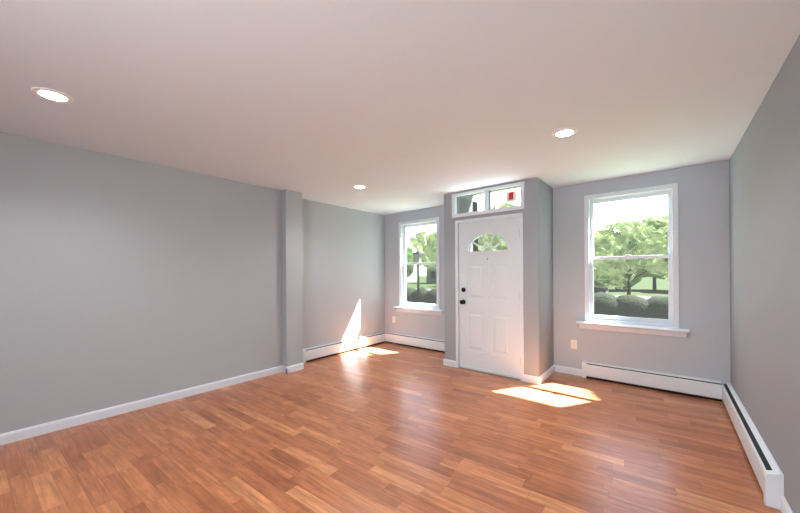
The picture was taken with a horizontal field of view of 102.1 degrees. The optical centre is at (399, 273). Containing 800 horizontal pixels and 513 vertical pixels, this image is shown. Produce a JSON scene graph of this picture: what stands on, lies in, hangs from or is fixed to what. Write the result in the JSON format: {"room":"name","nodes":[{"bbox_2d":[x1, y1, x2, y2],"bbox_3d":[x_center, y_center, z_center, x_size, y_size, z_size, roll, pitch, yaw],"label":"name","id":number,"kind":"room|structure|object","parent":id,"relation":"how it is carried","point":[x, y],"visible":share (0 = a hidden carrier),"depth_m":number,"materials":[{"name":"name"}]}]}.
{"room":"empty living room","nodes":[
{"label":"empty living room","id":0,"kind":"room"},
{"bbox_2d":[0,132,281,433],"bbox_3d":[-2.961,0.116,2.998,0.370,2.640,4.350,0,0,39],"label":"wall","id":1,"kind":"structure","parent":0,"point":[123,280],"depth_m":3.08,"materials":[{"name":"grey paint"}]},
{"bbox_2d":[0,359,792,512],"bbox_3d":[-0.446,1.278,2.363,4.690,0.086,6.200,0,0,39],"label":"baseboard","id":2,"kind":"structure","parent":1,"relation":"attached to","point":[21,434],"depth_m":3.24,"materials":[{"name":"white paint"}]},
{"bbox_2d":[281,190,302,366],"bbox_3d":[-1.477,0.107,4.431,0.120,2.640,0.250,0,0,39],"label":"pilaster column","id":3,"kind":"structure","parent":0,"point":[291,201],"depth_m":4.37,"materials":[{"name":"grey paint"}]},
{"bbox_2d":[302,199,384,348],"bbox_3d":[-0.956,0.104,5.583,0.180,2.640,2.230,0,0,39],"label":"wall","id":4,"kind":"structure","parent":0,"point":[343,248],"depth_m":5.40,"materials":[{"name":"grey paint"}]},
{"bbox_2d":[303,332,384,362],"bbox_3d":[-0.875,1.225,5.477,0.072,0.200,1.802,0,0,39],"label":"baseboard heater","id":5,"kind":"object","parent":4,"relation":"attached to","point":[326,350],"visible":0.94,"depth_m":5.33,"materials":[{"name":"white metal"}]},
{"bbox_2d":[0,342,780,512],"bbox_3d":[-0.445,1.381,2.363,5.050,0.120,6.560,0,0,39],"label":"floor","id":6,"kind":"structure","parent":0,"point":[385,427],"depth_m":2.39,"materials":[{"name":"brown wood"}]},
{"bbox_2d":[0,0,799,214],"bbox_3d":[-0.460,-1.194,2.363,5.050,0.150,6.560,0,0,39],"label":"ceiling","id":7,"kind":"structure","parent":0,"point":[415,103],"depth_m":1.92,"materials":[{"name":"white paint"}]},
{"bbox_2d":[31,87,73,103],"bbox_3d":[-2.163,-1.105,2.018,0.184,0.007,0.184,0,0,39],"label":"recessed light","id":8,"kind":"object","parent":7,"relation":"in","point":[46,93],"visible":1,"depth_m":2.01,"materials":[{"name":"white"}]},
{"bbox_2d":[353,185,366,188],"bbox_3d":[-0.519,-1.115,4.187,0.184,0.007,0.184,0,0,39],"label":"recessed light","id":9,"kind":"object","parent":7,"relation":"in","point":[354,186],"visible":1,"depth_m":4.16,"materials":[{"name":"white"}]},
{"bbox_2d":[552,128,577,137],"bbox_3d":[1.325,-1.125,2.603,0.184,0.007,0.184,0,0,39],"label":"recessed light","id":10,"kind":"object","parent":7,"relation":"in","point":[566,132],"visible":1,"depth_m":2.59,"materials":[{"name":"white"}]},
{"bbox_2d":[444,177,541,376],"bbox_3d":[1.172,0.192,4.272,1.290,2.640,0.120,0,0,39],"label":"wall","id":11,"kind":"structure","parent":0,"point":[530,213],"depth_m":3.91,"materials":[{"name":"grey paint"}]},
{"bbox_2d":[452,181,524,217],"bbox_3d":[1.157,-0.943,4.278,1.002,0.330,0.142,0,0,39],"label":"transom window","id":12,"kind":"structure","parent":11,"relation":"in","point":[508,197],"depth_m":4.22,"materials":[{"name":"glass"}]},
{"bbox_2d":[455,213,523,380],"bbox_3d":[1.192,0.299,4.288,0.933,2.065,0.190,0,0,39],"label":"door frame","id":13,"kind":"structure","parent":11,"relation":"attached to","point":[520,215],"depth_m":4.20,"materials":[{"name":"white paint"}]},
{"bbox_2d":[459,217,520,378],"bbox_3d":[1.146,0.305,4.223,0.856,1.991,0.117,0,0,39],"label":"entry door","id":14,"kind":"structure","parent":11,"relation":"in","point":[489,250],"depth_m":4.21,"materials":[{"name":"white paint"}]},
{"bbox_2d":[538,178,553,375],"bbox_3d":[1.851,0.138,4.176,0.120,2.540,0.833,0,0,39],"label":"wall","id":15,"kind":"structure","parent":0,"point":[545,218],"depth_m":4.05,"materials":[{"name":"grey paint"}]},
{"bbox_2d":[385,160,729,400],"bbox_3d":[1.575,0.090,4.826,5.050,2.440,0.180,0,0,39],"label":"wall","id":16,"kind":"structure","parent":0,"point":[703,190],"depth_m":3.66,"materials":[{"name":"grey paint"}]},
{"bbox_2d":[384,332,444,352],"bbox_3d":[0.365,1.219,5.668,1.740,0.195,0.066,0,0,39],"label":"baseboard heater","id":17,"kind":"object","parent":16,"relation":"attached to","point":[431,344],"visible":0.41,"depth_m":5.70,"materials":[{"name":"white metal"}]},
{"bbox_2d":[393,217,443,315],"bbox_3d":[0.367,-0.117,5.790,1.050,1.656,0.305,0,0,39],"label":"window","id":18,"kind":"structure","parent":16,"relation":"in","point":[419,292],"depth_m":5.80,"materials":[{"name":"glass"}]},
{"bbox_2d":[571,340,576,348],"bbox_3d":[2.237,0.916,4.162,0.070,0.115,0.008,0,0,39],"label":"outlet","id":19,"kind":"object","parent":16,"relation":"attached to","point":[573,342],"visible":1,"depth_m":4.16,"materials":[{"name":"white plastic"}]},
{"bbox_2d":[576,183,689,337],"bbox_3d":[2.721,-0.140,3.851,1.070,1.674,0.305,0,0,39],"label":"window","id":20,"kind":"structure","parent":16,"relation":"in","point":[631,237],"depth_m":3.82,"materials":[{"name":"glass"}]},
{"bbox_2d":[582,361,721,401],"bbox_3d":[2.779,1.204,3.679,1.247,0.200,0.072,0,0,39],"label":"baseboard heater","id":21,"kind":"object","parent":16,"relation":"attached to","point":[708,389],"visible":1,"depth_m":3.60,"materials":[{"name":"white metal"}]},
{"bbox_2d":[729,35,799,512],"bbox_3d":[1.427,0.091,0.815,0.180,2.640,6.560,0,0,39],"label":"wall","id":22,"kind":"structure","parent":0,"point":[764,166],"depth_m":1.97,"materials":[{"name":"grey paint"}]},
{"bbox_2d":[721,383,783,509],"bbox_3d":[2.695,1.204,2.542,0.072,0.200,1.930,0,0,39],"label":"baseboard heater","id":23,"kind":"object","parent":22,"relation":"attached to","point":[770,478],"visible":0.94,"depth_m":2.10,"materials":[{"name":"white metal"}]}
]}

